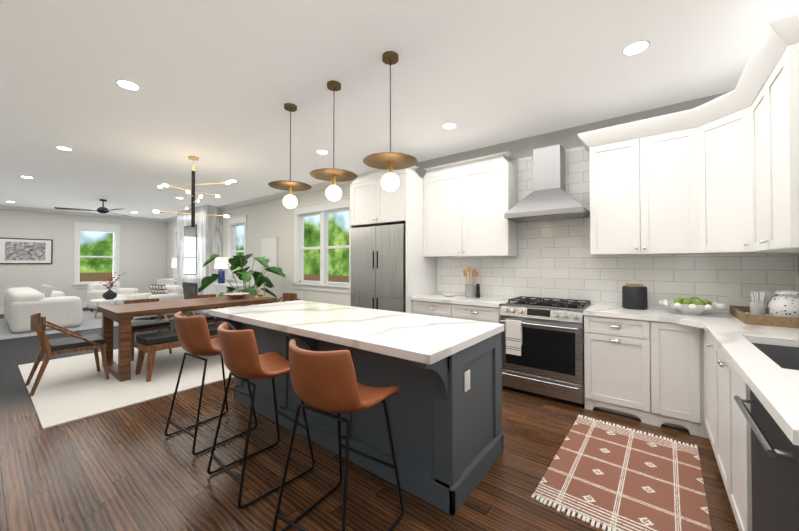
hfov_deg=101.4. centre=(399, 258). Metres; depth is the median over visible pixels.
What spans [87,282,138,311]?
armchair
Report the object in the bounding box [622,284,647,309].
canister
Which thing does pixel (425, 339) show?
island countertop
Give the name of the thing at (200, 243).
fireplace
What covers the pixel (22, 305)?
sofa
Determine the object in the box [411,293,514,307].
countertop
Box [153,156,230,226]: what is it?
chandelier
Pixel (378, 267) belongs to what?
fridge
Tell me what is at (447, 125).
recessed light
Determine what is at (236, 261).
monstera plant
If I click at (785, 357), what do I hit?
sink
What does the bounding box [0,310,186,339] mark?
living room rug
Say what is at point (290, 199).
pendant light
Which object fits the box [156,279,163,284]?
base cabinet
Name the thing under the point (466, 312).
base cabinet
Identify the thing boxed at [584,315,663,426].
base cabinet
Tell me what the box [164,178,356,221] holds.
crown molding
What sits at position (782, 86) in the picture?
upper cabinet
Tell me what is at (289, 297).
dining chair
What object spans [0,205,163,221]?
crown molding
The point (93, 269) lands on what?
backdrop
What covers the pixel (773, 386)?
countertop
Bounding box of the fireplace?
[177,205,222,313]
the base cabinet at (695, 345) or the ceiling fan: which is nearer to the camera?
the base cabinet at (695, 345)
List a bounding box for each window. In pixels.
[72,221,120,287]
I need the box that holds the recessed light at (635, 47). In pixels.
[621,40,650,55]
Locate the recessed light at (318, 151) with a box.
[316,150,328,153]
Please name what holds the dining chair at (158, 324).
on the dining rug at (72, 388)
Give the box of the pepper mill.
[476,284,479,297]
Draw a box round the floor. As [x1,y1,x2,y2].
[0,308,738,530]
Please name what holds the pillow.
on the armchair at (166, 292)
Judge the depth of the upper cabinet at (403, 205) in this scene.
4.31 m
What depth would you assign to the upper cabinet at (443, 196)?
4.28 m
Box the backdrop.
[80,211,348,282]
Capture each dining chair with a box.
[25,313,108,396]
[124,298,171,360]
[187,294,222,323]
[275,293,299,302]
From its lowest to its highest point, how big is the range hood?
0.784 m
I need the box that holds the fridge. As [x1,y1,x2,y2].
[351,224,405,312]
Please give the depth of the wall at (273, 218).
6.63 m
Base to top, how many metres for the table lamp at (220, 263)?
0.660 m
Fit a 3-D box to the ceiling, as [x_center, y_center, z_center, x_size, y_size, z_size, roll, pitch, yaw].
[-4.167,-1.481,4.965,15.100,0.060,6.030,-1,-1,38]
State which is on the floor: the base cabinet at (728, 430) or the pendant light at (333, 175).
the base cabinet at (728, 430)
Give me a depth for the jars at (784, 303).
2.37 m
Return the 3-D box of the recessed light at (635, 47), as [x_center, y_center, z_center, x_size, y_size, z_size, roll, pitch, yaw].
[1.670,-1.484,2.311,0.168,0.006,0.168,0,-1,29]
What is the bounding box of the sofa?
[4,284,82,332]
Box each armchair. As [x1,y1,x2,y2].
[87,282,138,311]
[128,284,183,319]
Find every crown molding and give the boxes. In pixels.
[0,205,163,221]
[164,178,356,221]
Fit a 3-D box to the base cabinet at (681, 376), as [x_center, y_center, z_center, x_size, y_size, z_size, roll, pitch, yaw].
[2.385,0.964,2.898,0.369,0.874,0.618,-1,-1,38]
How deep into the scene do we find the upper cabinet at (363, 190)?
4.64 m
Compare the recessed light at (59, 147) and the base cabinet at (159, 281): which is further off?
the base cabinet at (159, 281)
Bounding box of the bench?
[134,323,232,381]
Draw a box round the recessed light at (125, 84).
[115,79,140,90]
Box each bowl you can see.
[223,293,248,298]
[659,297,724,314]
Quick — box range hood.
[504,144,589,222]
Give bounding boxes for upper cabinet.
[350,169,409,229]
[378,166,421,229]
[422,160,465,257]
[466,151,517,256]
[586,123,649,254]
[630,110,689,254]
[686,86,745,253]
[742,54,769,252]
[766,14,798,252]
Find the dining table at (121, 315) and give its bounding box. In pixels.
[98,294,276,381]
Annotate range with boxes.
[500,296,591,406]
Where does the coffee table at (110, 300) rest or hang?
on the living room rug at (90, 321)
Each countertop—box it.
[209,300,503,364]
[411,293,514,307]
[583,304,706,327]
[699,311,798,445]
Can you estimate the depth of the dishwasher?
1.11 m
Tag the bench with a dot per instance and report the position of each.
(150, 344)
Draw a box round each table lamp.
[171,258,176,279]
[214,257,227,283]
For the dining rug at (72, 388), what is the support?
on the floor
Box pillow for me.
[149,284,167,294]
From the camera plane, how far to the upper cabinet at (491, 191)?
3.91 m
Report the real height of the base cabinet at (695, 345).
0.874 m
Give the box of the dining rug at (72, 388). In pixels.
[18,347,233,428]
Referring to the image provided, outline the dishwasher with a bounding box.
[734,389,798,530]
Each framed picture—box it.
[0,238,52,263]
[260,236,277,266]
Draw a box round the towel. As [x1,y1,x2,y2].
[506,319,521,355]
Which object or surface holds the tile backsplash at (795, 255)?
attached to the wall at (273, 218)
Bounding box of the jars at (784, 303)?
[745,290,798,317]
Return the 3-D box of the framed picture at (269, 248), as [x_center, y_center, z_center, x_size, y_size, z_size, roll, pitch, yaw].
[-2.973,-0.138,7.436,0.680,0.680,0.031,-1,-1,38]
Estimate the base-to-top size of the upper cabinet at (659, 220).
1.202 m
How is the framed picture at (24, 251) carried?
attached to the wall at (142, 265)
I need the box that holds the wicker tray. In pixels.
[730,306,798,327]
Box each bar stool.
[164,311,256,454]
[207,322,314,508]
[272,339,403,530]
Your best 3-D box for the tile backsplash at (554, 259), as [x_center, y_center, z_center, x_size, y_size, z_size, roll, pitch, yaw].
[1.882,-0.367,3.694,3.396,1.724,0.008,-1,-1,38]
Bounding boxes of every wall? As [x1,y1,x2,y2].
[0,209,165,305]
[166,84,764,305]
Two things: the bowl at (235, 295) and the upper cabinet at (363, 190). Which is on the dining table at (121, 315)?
the bowl at (235, 295)
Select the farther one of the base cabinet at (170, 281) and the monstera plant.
the base cabinet at (170, 281)
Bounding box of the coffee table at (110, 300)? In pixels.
[90,298,127,317]
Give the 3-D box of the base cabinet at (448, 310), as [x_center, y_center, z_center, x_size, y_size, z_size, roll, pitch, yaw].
[0.602,0.983,4.279,0.636,0.874,0.618,-1,-1,38]
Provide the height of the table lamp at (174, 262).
0.660 m
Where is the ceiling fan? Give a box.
[54,199,131,216]
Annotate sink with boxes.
[752,343,798,369]
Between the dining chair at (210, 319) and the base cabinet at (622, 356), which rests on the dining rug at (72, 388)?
the dining chair at (210, 319)
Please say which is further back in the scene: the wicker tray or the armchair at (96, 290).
the armchair at (96, 290)
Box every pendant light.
[268,103,311,208]
[309,80,356,200]
[363,51,417,191]
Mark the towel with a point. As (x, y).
(513, 336)
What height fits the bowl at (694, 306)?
0.145 m
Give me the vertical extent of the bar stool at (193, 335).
0.971 m
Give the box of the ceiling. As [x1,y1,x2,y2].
[0,0,798,218]
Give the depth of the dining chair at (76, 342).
3.60 m
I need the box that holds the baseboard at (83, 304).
[0,301,86,313]
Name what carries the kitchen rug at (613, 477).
on the floor
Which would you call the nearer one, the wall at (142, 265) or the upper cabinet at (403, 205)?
the upper cabinet at (403, 205)
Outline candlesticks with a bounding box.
[255,282,265,297]
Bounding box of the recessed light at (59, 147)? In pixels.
[55,146,72,150]
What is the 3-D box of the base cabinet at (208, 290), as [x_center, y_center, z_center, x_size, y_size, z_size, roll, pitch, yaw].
[-4.685,1.076,8.462,0.617,0.800,0.477,-1,-1,38]
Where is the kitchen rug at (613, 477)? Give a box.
[531,415,711,530]
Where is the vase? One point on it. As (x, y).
(109, 294)
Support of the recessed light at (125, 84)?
in the ceiling
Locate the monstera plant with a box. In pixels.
[198,253,284,297]
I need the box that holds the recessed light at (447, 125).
[442,123,456,128]
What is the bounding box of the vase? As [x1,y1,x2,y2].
[99,272,124,299]
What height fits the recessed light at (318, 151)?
0.006 m
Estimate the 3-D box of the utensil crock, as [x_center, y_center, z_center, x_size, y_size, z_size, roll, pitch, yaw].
[0.915,0.303,4.224,0.197,0.396,0.165,-1,-1,38]
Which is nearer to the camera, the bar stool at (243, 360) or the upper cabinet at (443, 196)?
the bar stool at (243, 360)
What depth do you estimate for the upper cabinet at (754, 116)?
2.30 m
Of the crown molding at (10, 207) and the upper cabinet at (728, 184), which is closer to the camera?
the upper cabinet at (728, 184)
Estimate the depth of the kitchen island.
2.04 m
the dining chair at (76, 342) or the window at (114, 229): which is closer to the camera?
the dining chair at (76, 342)
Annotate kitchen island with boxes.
[214,316,502,515]
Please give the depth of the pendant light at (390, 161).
2.36 m
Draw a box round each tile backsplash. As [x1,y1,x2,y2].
[437,146,792,312]
[793,253,798,290]
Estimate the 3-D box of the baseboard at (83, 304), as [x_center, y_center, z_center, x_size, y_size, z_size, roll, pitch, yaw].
[-9.882,1.384,9.372,0.020,0.210,5.400,-1,-1,38]
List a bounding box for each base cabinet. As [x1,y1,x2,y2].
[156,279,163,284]
[164,278,176,284]
[204,282,227,313]
[212,283,239,308]
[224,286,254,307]
[412,300,455,317]
[456,304,502,386]
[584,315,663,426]
[660,322,687,429]
[688,326,703,437]
[700,328,798,491]
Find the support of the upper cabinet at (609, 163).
attached to the wall at (273, 218)
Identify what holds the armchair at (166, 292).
on the living room rug at (90, 321)
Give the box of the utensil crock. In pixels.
[463,266,477,297]
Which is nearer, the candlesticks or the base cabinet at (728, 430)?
the base cabinet at (728, 430)
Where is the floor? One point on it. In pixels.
(131, 468)
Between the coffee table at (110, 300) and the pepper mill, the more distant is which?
the coffee table at (110, 300)
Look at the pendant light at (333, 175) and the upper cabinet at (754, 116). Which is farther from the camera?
the pendant light at (333, 175)
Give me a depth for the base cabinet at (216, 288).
7.96 m
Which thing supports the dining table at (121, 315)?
on the dining rug at (72, 388)
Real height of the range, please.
0.958 m
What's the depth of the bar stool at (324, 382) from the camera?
1.48 m

